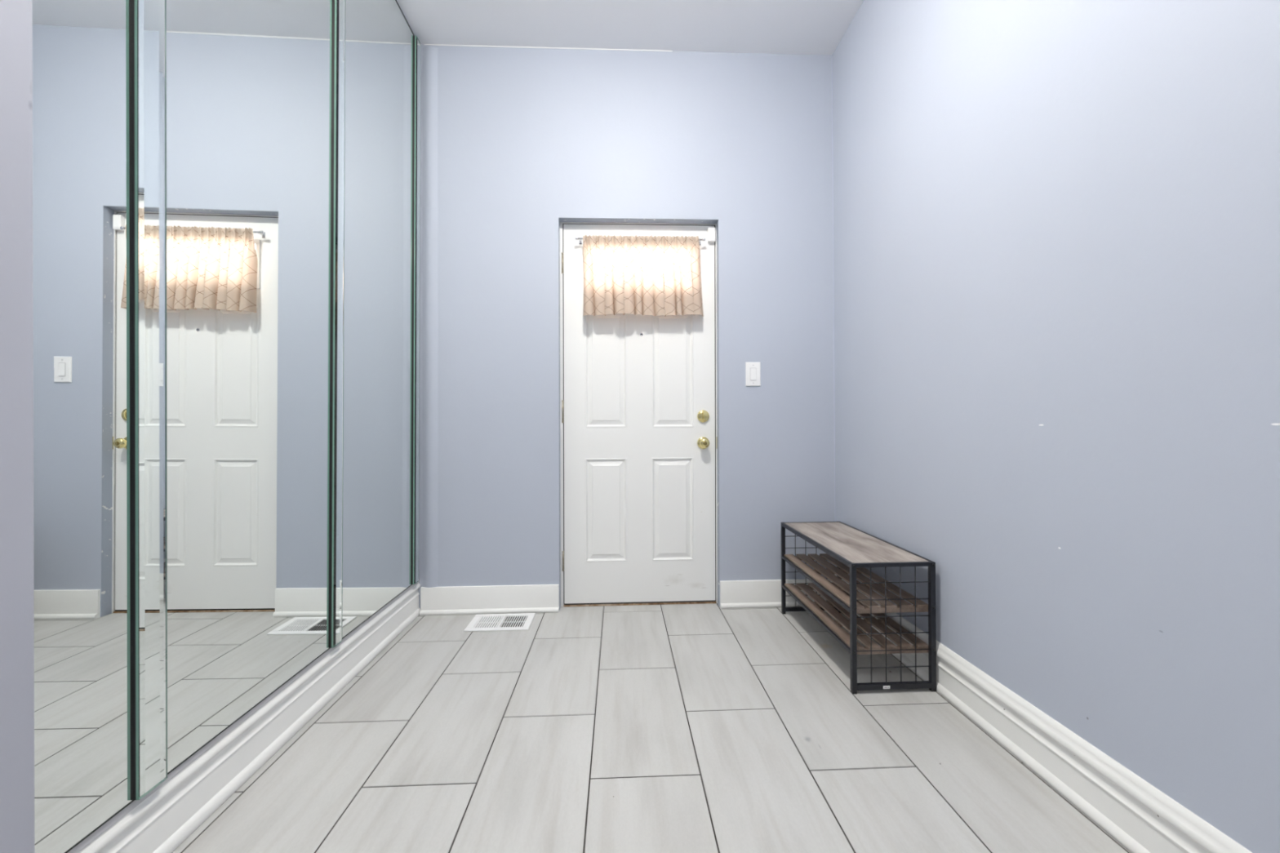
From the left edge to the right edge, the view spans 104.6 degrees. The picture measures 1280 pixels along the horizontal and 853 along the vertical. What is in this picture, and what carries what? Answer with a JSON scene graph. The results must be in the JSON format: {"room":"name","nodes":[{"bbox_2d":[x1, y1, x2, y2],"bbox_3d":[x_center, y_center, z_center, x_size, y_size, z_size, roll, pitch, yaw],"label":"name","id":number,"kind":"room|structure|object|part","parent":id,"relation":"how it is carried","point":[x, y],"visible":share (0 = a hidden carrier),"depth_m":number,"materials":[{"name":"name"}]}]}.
{"room":"entryway","nodes":[
{"label":"entryway","id":0,"kind":"room"},
{"bbox_2d":[0,0,34,852],"bbox_3d":[-1.056,-0.483,-0.567,0.247,3.024,2.759,0,0,-2],"label":"wall","id":1,"kind":"structure","parent":0,"point":[16,274],"depth_m":0.79,"materials":[{"name":"purple paint"}]},
{"bbox_2d":[417,44,835,608],"bbox_3d":[-0.161,-0.490,2.697,2.418,3.024,0.140,0,0,-2],"label":"wall","id":2,"kind":"structure","parent":0,"point":[529,139],"depth_m":2.63,"materials":[{"name":"blue paint"}]},
{"bbox_2d":[422,45,438,587],"bbox_3d":[-1.096,-0.571,2.584,0.104,2.820,0.015,0,0,-2],"label":"door frame","id":3,"kind":"structure","parent":2,"relation":"attached to","point":[429,54],"depth_m":2.58,"materials":[{"name":"blue paint"}]},
{"bbox_2d":[419,584,559,615],"bbox_3d":[-0.783,0.906,2.586,0.713,0.140,0.028,0,0,-2],"label":"baseboard","id":4,"kind":"structure","parent":2,"relation":"attached to","point":[528,598],"depth_m":2.59,"materials":[{"name":"white paint"}]},
{"bbox_2d":[423,44,672,51],"bbox_3d":[-0.477,-1.999,2.613,1.300,0.005,0.005,0,0,-2],"label":"trim","id":5,"kind":"structure","parent":2,"relation":"attached to","point":[424,44],"depth_m":2.61,"materials":[{"name":"white paint"}]},
{"bbox_2d":[561,223,715,604],"bbox_3d":[-0.008,-0.071,2.684,0.849,2.054,0.110,0,0,-2],"label":"door","id":6,"kind":"structure","parent":2,"relation":"in","point":[638,403],"depth_m":2.69,"materials":[{"name":"white wood"}]},
{"bbox_2d":[575,236,705,245],"bbox_3d":[0.003,-1.004,2.669,0.698,0.032,0.050,0,0,-2],"label":"curtain rod","id":7,"kind":"object","parent":6,"relation":"attached to","point":[576,237],"visible":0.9,"depth_m":2.66,"materials":[{"name":"silver metal"}]},
{"bbox_2d":[582,235,703,316],"bbox_3d":[0.022,-0.803,2.636,0.651,0.432,0.088,0,0,-2],"label":"curtain","id":8,"kind":"object","parent":7,"relation":"hanging from","point":[646,275],"visible":1,"depth_m":2.63,"materials":[{"name":"beige fabric"}]},
{"bbox_3d":[0.347,0.090,2.679,0.067,0.067,0.063,0,0,-2],"label":"knob","id":9,"kind":"part","parent":6,"relation":"part of","materials":[{"name":"gold metal"}]},
{"bbox_2d":[707,226,716,242],"bbox_3d":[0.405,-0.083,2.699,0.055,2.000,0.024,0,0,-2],"label":"sensor","id":10,"kind":"object","parent":6,"relation":"attached to","point":[711,231],"visible":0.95,"depth_m":2.69,"materials":[{"name":"white plastic"}]},
{"bbox_2d":[558,217,719,610],"bbox_3d":[-0.006,-0.069,2.729,0.862,2.078,0.086,0,0,-2],"label":"trim","id":11,"kind":"structure","parent":2,"relation":"attached to","point":[562,275],"depth_m":2.68,"materials":[{"name":"white paint"}]},
{"bbox_2d":[563,600,716,607],"bbox_3d":[0.001,0.973,2.730,0.831,0.035,0.086,0,0,-2],"label":"threshold","id":12,"kind":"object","parent":2,"relation":"attached to","point":[681,602],"depth_m":2.69,"materials":[{"name":"brown wood"}]},
{"bbox_2d":[745,362,760,386],"bbox_3d":[0.608,-0.281,2.655,0.081,0.129,0.010,0,0,-2],"label":"light switch","id":13,"kind":"object","parent":2,"relation":"attached to","point":[753,370],"visible":1,"depth_m":2.65,"materials":[{"name":"white plastic"}]},
{"bbox_2d":[720,578,832,608],"bbox_3d":[0.734,0.895,2.652,0.610,0.140,0.028,0,0,-2],"label":"baseboard","id":14,"kind":"structure","parent":2,"relation":"attached to","point":[766,593],"depth_m":2.65,"materials":[{"name":"white paint"}]},
{"bbox_2d":[396,0,863,54],"bbox_3d":[0.003,-2.063,0.376,2.568,0.120,4.791,0,0,-2],"label":"ceiling","id":15,"kind":"structure","parent":0,"point":[806,27],"depth_m":2.46,"materials":[{"name":"paint"}]},
{"bbox_2d":[172,603,1130,852],"bbox_3d":[0.049,0.996,0.388,2.518,0.050,4.771,0,0,-2],"label":"floor","id":16,"kind":"structure","parent":0,"point":[677,728],"depth_m":1.45,"materials":[{"name":"grey tile"}]},
{"bbox_2d":[463,613,535,631],"bbox_3d":[-0.690,0.972,2.460,0.305,0.007,0.205,0,0,-2],"label":"floor vent","id":17,"kind":"object","parent":16,"relation":"in","point":[521,621],"visible":1,"depth_m":2.45,"materials":[{"name":"white plastic"}]},
{"bbox_2d":[781,521,936,694],"bbox_3d":[0.902,0.729,2.177,0.311,0.470,0.783,0,0,-2],"label":"shoe rack","id":18,"kind":"object","parent":16,"relation":"on","point":[850,548],"visible":1,"depth_m":1.96,"materials":[{"name":"black metal"}]},
{"bbox_3d":[0.740,0.726,2.553,0.018,0.461,0.018,0,0,-2],"label":"leg","id":19,"kind":"part","parent":18,"relation":"part of","materials":[{"name":"black metal"}]},
{"bbox_3d":[0.884,0.501,2.558,0.275,0.014,0.014,0,0,-2],"label":"rail","id":20,"kind":"part","parent":18,"relation":"part of","materials":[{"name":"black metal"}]},
{"bbox_3d":[0.887,0.942,2.560,0.275,0.020,0.018,0,0,-2],"label":"rail","id":21,"kind":"part","parent":18,"relation":"part of","materials":[{"name":"black metal"}]},
{"bbox_3d":[0.753,0.821,2.173,0.010,0.014,0.744,0,0,-2],"label":"shelf rail","id":22,"kind":"part","parent":18,"relation":"part of","materials":[{"name":"brown wood"}]},
{"bbox_3d":[0.752,0.671,2.172,0.010,0.014,0.744,0,0,-2],"label":"shelf rail","id":23,"kind":"part","parent":18,"relation":"part of","materials":[{"name":"brown wood"}]},
{"bbox_3d":[0.751,0.504,2.172,0.012,0.018,0.744,0,0,-2],"label":"rail","id":24,"kind":"part","parent":18,"relation":"part of","materials":[{"name":"black metal"}]},
{"bbox_3d":[0.772,0.726,1.792,0.018,0.461,0.018,0,0,-2],"label":"leg","id":25,"kind":"part","parent":18,"relation":"part of","materials":[{"name":"black metal"}]},
{"bbox_3d":[1.050,0.502,2.185,0.012,0.018,0.744,0,0,-2],"label":"rail","id":26,"kind":"part","parent":18,"relation":"part of","materials":[{"name":"black metal"}]},
{"bbox_3d":[0.917,0.501,1.796,0.275,0.014,0.014,0,0,-2],"label":"rail","id":27,"kind":"part","parent":18,"relation":"part of","materials":[{"name":"black metal"}]},
{"bbox_3d":[0.920,0.942,1.798,0.275,0.020,0.018,0,0,-2],"label":"rail","id":28,"kind":"part","parent":18,"relation":"part of","materials":[{"name":"black metal"}]},
{"bbox_3d":[1.065,0.724,1.805,0.018,0.461,0.018,0,0,-2],"label":"leg","id":29,"kind":"part","parent":18,"relation":"part of","materials":[{"name":"black metal"}]},
{"bbox_2d":[832,0,1279,852],"bbox_3d":[1.207,-0.499,0.438,0.120,3.024,4.771,0,0,-2],"label":"wall","id":30,"kind":"structure","parent":0,"point":[1056,223],"depth_m":1.24,"materials":[{"name":"blue paint"}]},
{"bbox_2d":[835,574,1252,852],"bbox_3d":[1.147,0.877,0.416,0.021,0.173,4.531,0,0,-2],"label":"baseboard","id":31,"kind":"structure","parent":30,"relation":"attached to","point":[1137,815],"depth_m":1.27,"materials":[{"name":"white paint"}]},
{"bbox_3d":[-1.160,-0.483,1.627,0.135,3.024,1.911,0,0,-2],"label":"wall","id":32,"kind":"structure","parent":0,"visible":0},
{"bbox_2d":[32,0,134,852],"bbox_3d":[-1.070,-0.591,0.947,0.037,2.768,0.261,0,0,-2],"label":"wall mirror","id":33,"kind":"object","parent":32,"relation":"attached to","point":[82,49],"visible":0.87,"depth_m":0.95,"materials":[{"name":"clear mirror"}]},
{"bbox_2d":[132,0,167,799],"bbox_3d":[-1.065,-0.589,1.076,0.038,2.761,0.077,0,0,-2],"label":"strip","id":34,"kind":"object","parent":32,"relation":"attached to","point":[148,16],"visible":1,"depth_m":1.07,"materials":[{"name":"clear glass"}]},
{"bbox_2d":[67,578,419,852],"bbox_3d":[-1.116,0.803,1.698,0.016,0.019,1.772,0,0,-3],"label":"trim","id":35,"kind":"structure","parent":32,"relation":"attached to","point":[103,828],"depth_m":1.26,"materials":[{"name":"grey paint"}]},
{"bbox_2d":[78,582,420,852],"bbox_3d":[-1.112,0.894,1.698,0.026,0.170,1.772,0,0,-3],"label":"baseboard","id":36,"kind":"structure","parent":32,"relation":"attached to","point":[162,822],"depth_m":1.36,"materials":[{"name":"white paint"}]},
{"bbox_2d":[166,0,333,774],"bbox_3d":[-1.094,-0.591,1.439,0.040,2.768,0.742,0,0,-2],"label":"wall mirror","id":37,"kind":"object","parent":32,"relation":"attached to","point":[250,82],"visible":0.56,"depth_m":1.37,"materials":[{"name":"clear mirror"}]},
{"bbox_2d":[329,0,345,648],"bbox_3d":[-1.101,-0.589,1.807,0.038,2.761,0.077,0,0,-2],"label":"strip","id":38,"kind":"object","parent":32,"relation":"attached to","point":[339,6],"visible":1,"depth_m":1.79,"materials":[{"name":"clear glass"}]},
{"bbox_2d":[342,0,420,639],"bbox_3d":[-1.127,-0.591,2.182,0.049,2.768,0.781,0,0,-2],"label":"wall mirror","id":39,"kind":"object","parent":32,"relation":"attached to","point":[378,304],"depth_m":2.14,"materials":[{"name":"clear mirror"}]},
{"bbox_3d":[-1.135,-0.589,2.515,0.038,2.761,0.072,0,0,-2],"label":"mirror strip","id":40,"kind":"part","parent":39,"relation":"part of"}
]}

